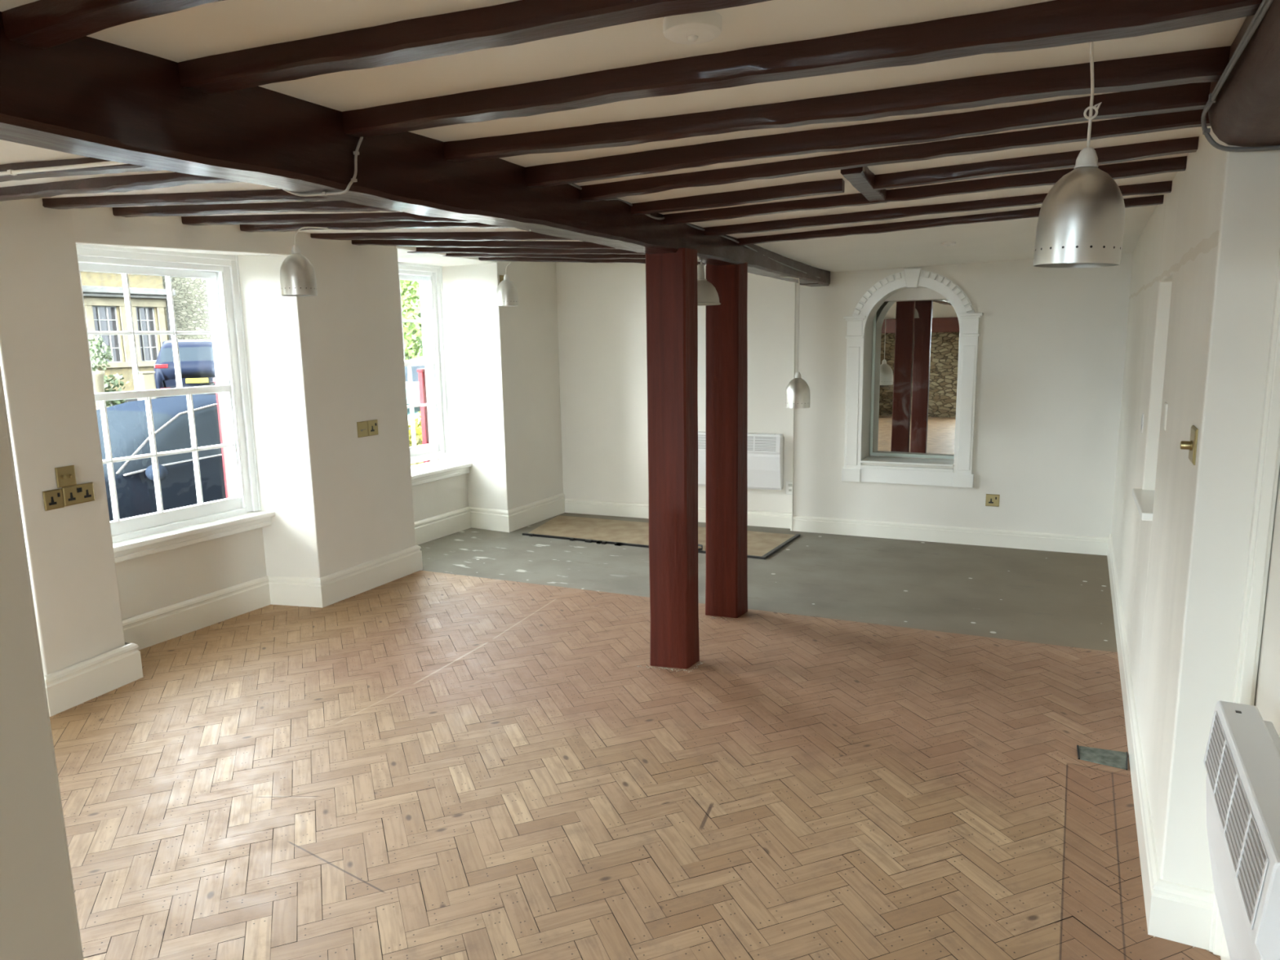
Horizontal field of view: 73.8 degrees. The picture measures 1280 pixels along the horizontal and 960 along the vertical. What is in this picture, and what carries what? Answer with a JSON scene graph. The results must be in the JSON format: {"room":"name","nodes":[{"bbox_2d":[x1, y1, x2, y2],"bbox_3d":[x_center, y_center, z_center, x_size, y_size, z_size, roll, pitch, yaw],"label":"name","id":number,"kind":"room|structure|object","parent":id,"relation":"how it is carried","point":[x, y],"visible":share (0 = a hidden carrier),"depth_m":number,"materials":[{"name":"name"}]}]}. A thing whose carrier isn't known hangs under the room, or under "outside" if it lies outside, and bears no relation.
{"room":"empty room","nodes":[
{"label":"empty room","id":0,"kind":"room"},
{"bbox_2d":[0,365,83,959],"bbox_3d":[-1.205,0.411,0.762,0.115,2.220,1.210,4,11,27],"label":"wall","id":1,"kind":"structure","parent":0,"point":[39,921],"depth_m":1.24,"materials":[{"name":"beige paint"}]},
{"bbox_2d":[92,370,105,407],"bbox_3d":[-11.738,-1.802,18.352,0.460,1.080,0.460,4,11,27],"label":"pot","id":2,"kind":"object","parent":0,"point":[98,375],"depth_m":18.22,"materials":[{"name":"stone"}]},
{"bbox_2d":[0,197,563,675],"bbox_3d":[-3.034,-0.171,3.774,0.901,2.440,10.337,3,10,24],"label":"wall","id":3,"kind":"structure","parent":0,"point":[320,366],"depth_m":5.13,"materials":[{"name":"beige paint"}]},
{"bbox_2d":[42,488,64,511],"bbox_3d":[-2.577,0.086,3.748,0.010,0.086,0.086,2,10,19],"label":"wall socket","id":4,"kind":"object","parent":3,"relation":"attached to","point":[52,499],"visible":1,"depth_m":3.74,"materials":[{"name":"gold metal"}]},
{"bbox_2d":[54,465,76,488],"bbox_3d":[-2.550,-0.015,3.794,0.022,0.090,0.088,2,10,19],"label":"dimmer switch","id":5,"kind":"object","parent":3,"relation":"attached to","point":[65,476],"visible":1,"depth_m":3.79,"materials":[{"name":"gold metal"}]},
{"bbox_2d":[62,482,94,506],"bbox_3d":[-2.538,0.064,3.857,0.010,0.086,0.146,2,10,19],"label":"wall socket","id":6,"kind":"object","parent":3,"relation":"attached to","point":[81,493],"visible":1,"depth_m":3.85,"materials":[{"name":"gold metal"}]},
{"bbox_2d":[75,244,275,563],"bbox_3d":[-2.649,-0.440,4.610,0.265,1.638,1.325,4,11,27],"label":"window","id":7,"kind":"structure","parent":3,"relation":"in","point":[161,531],"depth_m":4.83,"materials":[{"name":"white paint"}]},
{"bbox_2d":[44,493,564,716],"bbox_3d":[-1.912,0.573,5.951,0.578,0.185,4.756,3,10,24],"label":"baseboard","id":8,"kind":"structure","parent":3,"relation":"attached to","point":[66,688],"depth_m":5.21,"materials":[{"name":"white paint"}]},
{"bbox_2d":[356,420,368,437],"bbox_3d":[-1.784,-0.327,5.485,0.007,0.100,0.092,3,10,25],"label":"wall socket","id":9,"kind":"object","parent":3,"relation":"attached to","point":[362,428],"visible":1,"depth_m":5.48,"materials":[{"name":"gold metal"}]},
{"bbox_2d":[367,419,378,435],"bbox_3d":[-1.743,-0.341,5.567,0.010,0.100,0.092,3,10,25],"label":"wall socket","id":10,"kind":"object","parent":3,"relation":"attached to","point":[372,425],"visible":1,"depth_m":5.56,"materials":[{"name":"gold metal"}]},
{"bbox_2d":[398,262,471,486],"bbox_3d":[-1.929,-0.837,6.655,0.350,1.775,1.430,4,11,27],"label":"window","id":11,"kind":"structure","parent":3,"relation":"in","point":[429,277],"depth_m":7.11,"materials":[{"name":"white paint"}]},
{"bbox_2d":[499,275,504,283],"bbox_3d":[-1.112,-1.619,6.954,0.010,0.100,0.100,4,11,27],"label":"wall socket","id":12,"kind":"object","parent":3,"relation":"attached to","point":[501,277],"visible":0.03,"depth_m":6.92,"materials":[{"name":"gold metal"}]},
{"bbox_2d":[217,365,439,497],"bbox_3d":[-2.511,-1.795,5.551,0.458,6.000,24.000,4,11,27],"label":"wall","id":13,"kind":"structure","parent":0,"point":[219,393],"depth_m":5.32,"materials":[{"name":"paint"}]},
{"bbox_2d":[0,0,1246,271],"bbox_3d":[-1.081,-1.071,2.597,5.600,0.345,10.500,4,11,27],"label":"ceiling","id":14,"kind":"structure","parent":0,"point":[211,28],"depth_m":1.88,"materials":[{"name":"beige paint"}]},
{"bbox_2d":[0,157,163,182],"bbox_3d":[-1.926,-0.995,2.706,2.418,0.216,0.122,5,11,31],"label":"joist","id":15,"kind":"object","parent":14,"relation":"attached to","point":[113,169],"visible":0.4,"depth_m":2.55,"materials":[{"name":"brown wood"}]},
{"bbox_2d":[0,160,127,175],"bbox_3d":[-2.038,-0.973,2.719,2.007,0.127,0.046,5,11,31],"label":"conduit","id":16,"kind":"object","parent":15,"relation":"attached to","point":[12,172],"visible":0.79,"depth_m":2.50,"materials":[{"name":"white plastic"}]},
{"bbox_2d":[1,0,224,49],"bbox_3d":[-0.213,-0.728,1.054,1.891,0.085,0.092,3,10,25],"label":"joist","id":17,"kind":"object","parent":14,"relation":"attached to","point":[44,24],"visible":1,"depth_m":1.38,"materials":[{"name":"brown wood"}]},
{"bbox_2d":[0,172,241,201],"bbox_3d":[-1.799,-1.036,2.950,2.417,0.222,0.118,5,11,30],"label":"joist","id":18,"kind":"object","parent":14,"relation":"attached to","point":[119,184],"visible":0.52,"depth_m":2.91,"materials":[{"name":"brown wood"}]},
{"bbox_2d":[42,189,342,208],"bbox_3d":[-1.643,-1.091,3.247,2.410,0.216,0.078,4,11,26],"label":"joist","id":19,"kind":"object","parent":14,"relation":"attached to","point":[264,195],"visible":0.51,"depth_m":3.28,"materials":[{"name":"brown wood"}]},
{"bbox_2d":[112,200,398,217],"bbox_3d":[-1.503,-1.139,3.515,2.410,0.214,0.084,4,11,27],"label":"joist","id":20,"kind":"object","parent":14,"relation":"attached to","point":[316,206],"visible":0.48,"depth_m":3.57,"materials":[{"name":"brown wood"}]},
{"bbox_2d":[181,212,473,225],"bbox_3d":[-1.339,-1.194,3.832,2.410,0.215,0.079,4,11,27],"label":"joist","id":21,"kind":"object","parent":14,"relation":"attached to","point":[284,219],"visible":0.49,"depth_m":3.89,"materials":[{"name":"brown wood"}]},
{"bbox_2d":[240,221,511,231],"bbox_3d":[-1.212,-1.237,4.078,2.416,0.216,0.105,4,11,30],"label":"joist","id":22,"kind":"object","parent":14,"relation":"attached to","point":[388,224],"visible":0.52,"depth_m":4.09,"materials":[{"name":"brown wood"}]},
{"bbox_2d":[280,226,331,296],"bbox_3d":[-1.664,-1.081,4.215,0.186,0.331,0.235,4,11,27],"label":"pendant lamp","id":23,"kind":"object","parent":22,"relation":"hanging from","point":[297,273],"visible":1,"depth_m":4.14,"materials":[{"name":"silver metal"}]},
{"bbox_2d":[0,11,830,286],"bbox_3d":[-0.695,-0.911,2.364,0.254,0.298,9.794,4,11,26],"label":"beam","id":24,"kind":"structure","parent":14,"relation":"attached to","point":[86,96],"depth_m":1.94,"materials":[{"name":"brown wood"}]},
{"bbox_2d":[283,137,363,196],"bbox_3d":[-0.799,-0.798,2.129,0.218,0.167,0.070,-1,9,-3],"label":"cable","id":25,"kind":"object","parent":24,"relation":"attached to","point":[356,153],"visible":0.87,"depth_m":2.13,"materials":[{"name":"beige plastic"}]},
{"bbox_2d":[568,183,820,278],"bbox_3d":[0.555,-1.273,4.632,0.066,0.144,3.823,3,10,25],"label":"cable","id":26,"kind":"object","parent":24,"relation":"attached to","point":[572,184],"visible":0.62,"depth_m":3.95,"materials":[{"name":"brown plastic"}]},
{"bbox_2d":[697,262,720,306],"bbox_3d":[0.315,-1.013,4.391,0.201,0.218,0.201,4,11,27],"label":"dome pendant","id":27,"kind":"object","parent":24,"relation":"hanging from","point":[707,294],"visible":0.62,"depth_m":4.33,"materials":[{"name":"grey metal"}]},
{"bbox_2d":[780,276,810,408],"bbox_3d":[1.038,-0.911,5.684,0.169,0.864,0.295,4,11,27],"label":"pendant lamp","id":28,"kind":"object","parent":24,"relation":"hanging from","point":[797,395],"visible":1,"depth_m":5.73,"materials":[{"name":"silver metal"}]},
{"bbox_2d":[310,231,578,240],"bbox_3d":[-0.961,-1.318,4.561,2.411,0.224,0.091,4,11,27],"label":"joist","id":29,"kind":"object","parent":14,"relation":"attached to","point":[526,235],"visible":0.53,"depth_m":4.57,"materials":[{"name":"brown wood"}]},
{"bbox_2d":[177,0,771,94],"bbox_3d":[-0.045,-0.786,1.379,1.895,0.083,0.091,3,10,23],"label":"joist","id":30,"kind":"object","parent":14,"relation":"attached to","point":[522,21],"visible":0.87,"depth_m":1.51,"materials":[{"name":"brown wood"}]},
{"bbox_2d":[351,240,617,249],"bbox_3d":[-0.739,-1.400,4.996,2.430,0.215,0.153,3,10,21],"label":"joist","id":31,"kind":"object","parent":14,"relation":"attached to","point":[490,244],"visible":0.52,"depth_m":5.06,"materials":[{"name":"brown wood"}]},
{"bbox_2d":[406,247,645,254],"bbox_3d":[-0.508,-1.473,5.431,2.412,0.222,0.094,4,11,25],"label":"joist","id":32,"kind":"object","parent":14,"relation":"attached to","point":[419,250],"visible":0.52,"depth_m":5.53,"materials":[{"name":"brown wood"}]},
{"bbox_2d":[441,253,645,259],"bbox_3d":[-0.329,-1.536,5.777,2.415,0.217,0.104,3,10,24],"label":"joist","id":33,"kind":"object","parent":14,"relation":"attached to","point":[609,256],"visible":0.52,"depth_m":5.86,"materials":[{"name":"brown wood"}]},
{"bbox_2d":[478,257,705,265],"bbox_3d":[-0.122,-1.604,6.177,2.416,0.222,0.116,3,10,24],"label":"joist","id":34,"kind":"object","parent":14,"relation":"attached to","point":[482,259],"visible":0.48,"depth_m":6.34,"materials":[{"name":"brown wood"}]},
{"bbox_2d":[496,262,518,306],"bbox_3d":[-1.035,-1.519,6.612,0.167,0.332,0.167,4,11,27],"label":"pendant lamp","id":35,"kind":"object","parent":34,"relation":"hanging from","point":[506,291],"visible":1,"depth_m":6.56,"materials":[{"name":"silver metal"}]},
{"bbox_2d":[662,10,721,44],"bbox_3d":[0.094,-0.803,1.521,0.104,0.036,0.104,4,11,27],"label":"smoke detector","id":36,"kind":"object","parent":14,"relation":"attached to","point":[697,28],"visible":0.96,"depth_m":1.49,"materials":[{"name":"white plastic"}]},
{"bbox_2d":[631,177,844,214],"bbox_3d":[0.342,-1.083,3.232,0.869,0.082,0.069,4,11,28],"label":"joist","id":37,"kind":"object","parent":14,"relation":"attached to","point":[835,185],"visible":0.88,"depth_m":3.19,"materials":[{"name":"brown wood"}]},
{"bbox_2d":[342,0,1262,137],"bbox_3d":[0.146,-0.846,1.746,1.893,0.092,0.083,3,10,24],"label":"joist","id":38,"kind":"object","parent":14,"relation":"attached to","point":[1055,23],"visible":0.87,"depth_m":1.63,"materials":[{"name":"brown wood"}]},
{"bbox_2d":[444,45,1231,162],"bbox_3d":[0.327,-0.909,2.096,1.896,0.090,0.076,3,10,23],"label":"joist","id":39,"kind":"object","parent":14,"relation":"attached to","point":[1208,64],"visible":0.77,"depth_m":1.98,"materials":[{"name":"brown wood"}]},
{"bbox_2d":[840,166,886,203],"bbox_3d":[0.805,-1.067,3.021,0.073,0.080,0.642,3,10,23],"label":"bracket","id":40,"kind":"object","parent":14,"relation":"attached to","point":[862,179],"visible":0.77,"depth_m":2.90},
{"bbox_2d":[524,82,1210,187],"bbox_3d":[0.470,-0.951,2.371,1.890,0.093,0.070,4,11,26],"label":"joist","id":41,"kind":"object","parent":14,"relation":"attached to","point":[1189,96],"visible":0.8,"depth_m":2.27,"materials":[{"name":"brown wood"}]},
{"bbox_2d":[579,109,1210,201],"bbox_3d":[0.633,-0.998,2.642,1.930,0.094,0.066,4,11,28],"label":"joist","id":42,"kind":"object","parent":14,"relation":"attached to","point":[1135,125],"visible":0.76,"depth_m":2.53,"materials":[{"name":"brown wood"}]},
{"bbox_2d":[662,155,1186,224],"bbox_3d":[0.955,-1.103,3.262,1.930,0.104,0.071,4,11,28],"label":"joist","id":43,"kind":"object","parent":14,"relation":"attached to","point":[1147,167],"visible":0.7,"depth_m":3.17,"materials":[{"name":"brown wood"}]},
{"bbox_2d":[703,180,1172,235],"bbox_3d":[1.173,-1.174,3.683,1.930,0.109,0.064,4,11,25],"label":"joist","id":44,"kind":"object","parent":14,"relation":"attached to","point":[1163,187],"visible":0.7,"depth_m":3.68,"materials":[{"name":"brown wood"}]},
{"bbox_2d":[737,195,1164,245],"bbox_3d":[1.371,-1.239,4.065,1.930,0.115,0.065,4,11,28],"label":"joist","id":45,"kind":"object","parent":14,"relation":"attached to","point":[1157,199],"visible":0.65,"depth_m":4.08,"materials":[{"name":"brown wood"}]},
{"bbox_2d":[872,136,1199,190],"bbox_3d":[1.239,-1.030,2.753,0.954,0.088,0.062,4,11,28],"label":"joist","id":46,"kind":"object","parent":14,"relation":"attached to","point":[1119,153],"visible":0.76,"depth_m":2.73,"materials":[{"name":"brown wood"}]},
{"bbox_2d":[1033,41,1124,267],"bbox_3d":[0.866,-0.632,1.726,0.170,0.379,0.385,7,13,41],"label":"pendant lamp","id":47,"kind":"object","parent":14,"relation":"hanging from","point":[1081,223],"visible":1,"depth_m":1.76,"materials":[{"name":"silver metal"}]},
{"bbox_2d":[1208,0,1279,146],"bbox_3d":[0.242,-0.426,-0.515,0.403,0.206,5.450,4,11,27],"label":"beam","id":48,"kind":"structure","parent":14,"relation":"attached to","point":[1245,112],"depth_m":1.63,"materials":[{"name":"brown wood"}]},
{"bbox_2d":[1200,0,1279,151],"bbox_3d":[1.053,-0.678,1.242,0.249,0.116,1.547,4,11,27],"label":"cable","id":49,"kind":"object","parent":48,"relation":"attached to","point":[1264,2],"visible":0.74,"depth_m":1.55,"materials":[{"name":"grey plastic"}]},
{"bbox_2d":[1201,0,1279,151],"bbox_3d":[1.051,-0.673,1.239,0.249,0.107,1.538,4,11,27],"label":"cable","id":50,"kind":"object","parent":48,"relation":"attached to","point":[1206,131],"visible":1,"depth_m":1.78,"materials":[{"name":"grey plastic"}]},
{"bbox_2d":[49,512,1221,959],"bbox_3d":[-1.024,1.184,3.096,5.520,0.121,10.170,4,11,27],"label":"floor","id":51,"kind":"structure","parent":0,"point":[421,765],"depth_m":3.19,"materials":[{"name":"brown wood"}]},
{"bbox_2d":[522,515,799,559],"bbox_3d":[0.097,0.444,7.014,2.245,0.018,0.870,4,11,27],"label":"board","id":52,"kind":"object","parent":51,"relation":"on","point":[760,545],"visible":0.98,"depth_m":7.00,"materials":[{"name":"beige wood"}]},
{"bbox_2d":[697,543,702,550],"bbox_3d":[0.403,0.506,6.481,0.175,0.035,0.101,4,11,27],"label":"rubber offcut","id":53,"kind":"object","parent":52,"relation":"on","point":[700,545],"visible":0.33,"depth_m":6.43,"materials":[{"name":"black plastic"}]},
{"bbox_2d":[645,248,699,668],"bbox_3d":[0.157,-0.073,4.080,0.201,1.995,0.171,4,11,27],"label":"timber post","id":54,"kind":"object","parent":51,"relation":"on","point":[671,278],"visible":1,"depth_m":4.02,"materials":[{"name":"brown wood"}]},
{"bbox_2d":[636,616,738,672],"bbox_3d":[0.302,0.862,4.509,0.282,0.003,0.862,4,11,27],"label":"crumbs","id":55,"kind":"object","parent":51,"relation":"on","point":[672,669],"visible":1,"depth_m":4.18,"materials":[{"name":"beige"}]},
{"bbox_2d":[705,262,747,617],"bbox_3d":[0.490,-0.204,4.827,0.208,1.995,0.171,4,11,27],"label":"timber post","id":56,"kind":"object","parent":51,"relation":"on","point":[726,323],"visible":0.96,"depth_m":4.77,"materials":[{"name":"brown wood"}]},
{"bbox_2d":[1076,744,1127,769],"bbox_3d":[1.754,1.048,3.233,0.173,0.006,0.146,4,11,27],"label":"floor plate","id":57,"kind":"object","parent":51,"relation":"on","point":[1117,759],"visible":1,"depth_m":3.23,"materials":[{"name":"metal"}]},
{"bbox_2d":[555,252,1132,537],"bbox_3d":[1.450,-0.792,7.013,4.758,2.440,0.456,4,11,25],"label":"wall","id":58,"kind":"structure","parent":0,"point":[1051,343],"depth_m":6.66,"materials":[{"name":"beige paint"}]},
{"bbox_2d":[697,431,783,490],"bbox_3d":[0.795,-0.166,7.212,0.820,0.470,0.118,3,10,23],"label":"heater","id":59,"kind":"object","parent":58,"relation":"attached to","point":[765,451],"visible":0.38,"depth_m":7.08,"materials":[{"name":"white metal"}]},
{"bbox_2d":[697,435,777,451],"bbox_3d":[0.771,-0.313,7.138,0.767,0.124,0.063,4,11,27],"label":"grille","id":60,"kind":"object","parent":59,"relation":"attached to","point":[754,442],"depth_m":7.05,"materials":[{"name":"grey metal"}]},
{"bbox_2d":[785,480,792,494],"bbox_3d":[1.254,0.067,7.114,0.080,0.110,0.010,3,10,23],"label":"outlet","id":61,"kind":"object","parent":58,"relation":"attached to","point":[788,485],"visible":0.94,"depth_m":7.12,"materials":[{"name":"white plastic"}]},
{"bbox_2d":[564,498,1108,555],"bbox_3d":[1.341,0.354,7.080,4.514,0.130,0.100,3,10,24],"label":"baseboard","id":62,"kind":"structure","parent":58,"relation":"attached to","point":[1086,544],"depth_m":6.72,"materials":[{"name":"white paint"}]},
{"bbox_2d":[841,267,982,488],"bbox_3d":[2.091,-0.788,6.579,1.003,1.632,0.255,3,10,24],"label":"surround","id":63,"kind":"object","parent":58,"relation":"attached to","point":[962,475],"visible":1,"depth_m":6.49,"materials":[{"name":"white paint"}]},
{"bbox_2d":[860,457,953,466],"bbox_3d":[2.109,-0.146,6.689,0.702,0.014,0.245,3,10,24],"label":"niche shelf","id":64,"kind":"object","parent":63,"relation":"attached to","point":[868,460],"depth_m":6.66,"materials":[{"name":"white paint"}]},
{"bbox_2d":[869,299,959,458],"bbox_3d":[2.179,-0.792,6.745,0.682,1.233,0.012,4,11,27],"label":"mirror","id":65,"kind":"object","parent":58,"relation":"attached to","point":[916,343],"visible":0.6,"depth_m":6.75,"materials":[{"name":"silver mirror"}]},
{"bbox_2d":[985,493,999,506],"bbox_3d":[2.648,0.153,6.400,0.095,0.092,0.010,3,10,24],"label":"wall socket","id":66,"kind":"object","parent":58,"relation":"attached to","point":[992,500],"visible":1,"depth_m":6.40,"materials":[{"name":"gold metal"}]},
{"bbox_2d":[1111,125,1279,891],"bbox_3d":[2.525,-0.311,4.023,0.280,2.440,4.550,4,11,27],"label":"wall","id":67,"kind":"structure","parent":0,"point":[1204,265],"depth_m":2.21,"materials":[{"name":"beige paint"}]},
{"bbox_2d":[1140,413,1143,432],"bbox_3d":[2.296,-0.261,3.894,0.005,0.092,0.092,4,11,27],"label":"switch box","id":68,"kind":"object","parent":67,"relation":"attached to","point":[1142,417],"visible":1,"depth_m":3.88,"materials":[{"name":"white plastic"}]},
{"bbox_2d":[1132,488,1155,520],"bbox_3d":[2.062,0.098,3.414,0.125,0.050,0.665,4,11,27],"label":"trim","id":69,"kind":"structure","parent":67,"relation":"attached to","point":[1144,500],"depth_m":3.38,"materials":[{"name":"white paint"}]},
{"bbox_2d":[1161,401,1168,430],"bbox_3d":[1.789,-0.218,2.904,0.006,0.090,0.090,4,11,27],"label":"blank plate","id":70,"kind":"object","parent":67,"relation":"attached to","point":[1166,404],"visible":1,"depth_m":2.87,"materials":[{"name":"beige paint"}]},
{"bbox_2d":[1106,533,1230,959],"bbox_3d":[1.226,1.220,1.820,0.178,0.160,9.730,4,11,27],"label":"baseboard","id":71,"kind":"structure","parent":67,"relation":"attached to","point":[1175,912],"depth_m":2.37,"materials":[{"name":"white paint"}]},
{"bbox_2d":[1179,425,1198,465],"bbox_3d":[1.393,-0.090,2.169,0.030,0.090,0.100,4,11,27],"label":"dimmer switch","id":72,"kind":"object","parent":67,"relation":"attached to","point":[1191,445],"visible":1,"depth_m":2.15,"materials":[{"name":"gold metal"}]},
{"bbox_2d":[1208,247,1279,955],"bbox_3d":[1.483,0.240,2.049,0.040,2.000,0.034,4,11,27],"label":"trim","id":73,"kind":"structure","parent":67,"relation":"attached to","point":[1268,455],"depth_m":2.02,"materials":[{"name":"white paint"}]},
{"bbox_2d":[1253,467,1279,737],"bbox_3d":[0.275,0.481,-0.480,0.120,2.440,5.660,4,11,27],"label":"wall","id":74,"kind":"structure","parent":0,"point":[1267,698],"depth_m":1.98,"materials":[{"name":"beige paint"}]},
{"bbox_2d":[1203,700,1279,959],"bbox_3d":[1.159,0.765,1.603,0.118,0.470,0.650,4,11,27],"label":"heater","id":75,"kind":"object","parent":74,"relation":"attached to","point":[1242,760],"visible":1,"depth_m":1.55,"materials":[{"name":"white metal"}]},
{"label":"outside","id":76,"kind":"structure","parent":0,"visible":0},
{"bbox_2d":[110,397,411,436],"bbox_3d":[-17.496,-1.359,20.259,40.380,0.420,70.000,4,11,27],"label":"ground","id":77,"kind":"structure","parent":76,"point":[126,400],"depth_m":24.95,"materials":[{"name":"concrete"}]},
{"bbox_2d":[88,335,112,407],"bbox_3d":[-11.741,-2.205,18.286,0.873,1.896,0.869,4,11,27],"label":"potted shrub","id":78,"kind":"object","parent":77,"relation":"on","point":[98,375],"visible":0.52,"depth_m":18.21,"materials":[{"name":"green plant"}]},
{"bbox_2d":[103,373,129,406],"bbox_3d":[-14.474,-1.248,15.803,0.838,1.046,10.018,4,11,27],"label":"hedge","id":79,"kind":"object","parent":77,"relation":"on","point":[115,382],"visible":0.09,"depth_m":19.81,"materials":[{"name":"green plant"}]},
{"bbox_2d":[80,271,175,391],"bbox_3d":[-25.297,-3.695,16.017,7.050,6.300,30.775,4,11,27],"label":"building","id":80,"kind":"structure","parent":77,"relation":"on","point":[103,292],"depth_m":27.00,"materials":[{"name":"stone"}]},
{"bbox_2d":[132,371,155,400],"bbox_3d":[-11.037,-1.847,19.064,0.360,1.150,0.320,4,11,27],"label":"gate pier","id":81,"kind":"structure","parent":77,"relation":"on","point":[146,378],"depth_m":18.91,"materials":[{"name":"stone"}]},
{"bbox_2d":[96,394,226,520],"bbox_3d":[-4.279,0.009,7.592,1.977,1.432,4.850,4,11,27],"label":"parked car","id":82,"kind":"object","parent":77,"relation":"on","point":[127,421],"visible":0.19,"depth_m":6.99,"materials":[{"name":"grey paint"}]},
{"bbox_2d":[145,464,168,480],"bbox_3d":[-3.769,-0.058,6.637,0.214,0.135,0.132,4,11,27],"label":"mirror","id":83,"kind":"object","parent":82,"relation":"attached to","point":[163,472],"depth_m":6.59,"materials":[{"name":"grey paint"}]},
{"bbox_2d":[154,339,215,398],"bbox_3d":[-12.462,-3.063,23.874,1.919,1.712,4.485,-6,11,-27],"label":"parked car","id":84,"kind":"object","parent":77,"relation":"on","point":[196,356],"visible":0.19,"depth_m":21.94,"materials":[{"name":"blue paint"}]},
{"bbox_2d":[154,364,168,368],"bbox_3d":[-12.129,-2.882,21.581,0.310,0.100,0.090,-6,11,-27],"label":"tail lamp","id":85,"kind":"object","parent":84,"relation":"attached to","point":[156,366],"depth_m":21.54,"materials":[{"name":"red plastic"}]},
{"bbox_2d":[161,275,410,359],"bbox_3d":[-13.354,-7.491,40.193,6.000,5.600,23.380,4,11,27],"label":"building","id":86,"kind":"structure","parent":77,"relation":"on","point":[191,306],"depth_m":29.47,"materials":[{"name":"stone"}]},
{"bbox_2d":[400,280,420,360],"bbox_3d":[-6.563,-4.309,24.613,2.342,3.830,3.254,-10,13,-43],"label":"street tree","id":87,"kind":"object","parent":77,"relation":"on","point":[407,293],"visible":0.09,"depth_m":23.76,"materials":[{"name":"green plant"}]},
{"bbox_2d":[401,297,423,359],"bbox_3d":[-4.813,-3.462,21.535,2.162,3.114,2.534,4,11,27],"label":"street tree","id":88,"kind":"object","parent":77,"relation":"on","point":[413,335],"visible":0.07,"depth_m":20.77,"materials":[{"name":"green plant"}]},
{"bbox_2d":[404,355,424,426],"bbox_3d":[-3.898,-1.760,16.833,1.729,1.462,4.100,0,10,7],"label":"parked car","id":89,"kind":"object","parent":77,"relation":"on","point":[415,374],"visible":0.02,"depth_m":15.07,"materials":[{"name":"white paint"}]},
{"bbox_2d":[408,411,423,465],"bbox_3d":[-3.082,-0.565,12.349,1.364,1.272,0.875,-4,10,-15],"label":"shrub","id":90,"kind":"object","parent":77,"relation":"on","point":[418,429],"visible":0.04,"depth_m":12.15,"materials":[{"name":"yellow plant"}]},
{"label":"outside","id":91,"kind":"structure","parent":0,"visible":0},
{"bbox_3d":[-1.360,0.534,8.786,1.200,0.300,30.000,4,11,27],"label":"ground","id":92,"kind":"structure","parent":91,"visible":0},
{"bbox_2d":[213,377,227,497],"bbox_3d":[-2.735,0.117,5.691,0.052,1.590,0.052,4,11,27],"label":"post","id":93,"kind":"object","parent":92,"relation":"on","point":[214,379],"visible":0.17,"depth_m":5.61,"materials":[{"name":"red paint"}]},
{"bbox_2d":[417,368,430,462],"bbox_3d":[-1.942,-0.228,7.762,0.065,1.560,0.065,4,11,27],"label":"post","id":94,"kind":"object","parent":92,"relation":"on","point":[421,374],"visible":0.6,"depth_m":7.67,"materials":[{"name":"red paint"}]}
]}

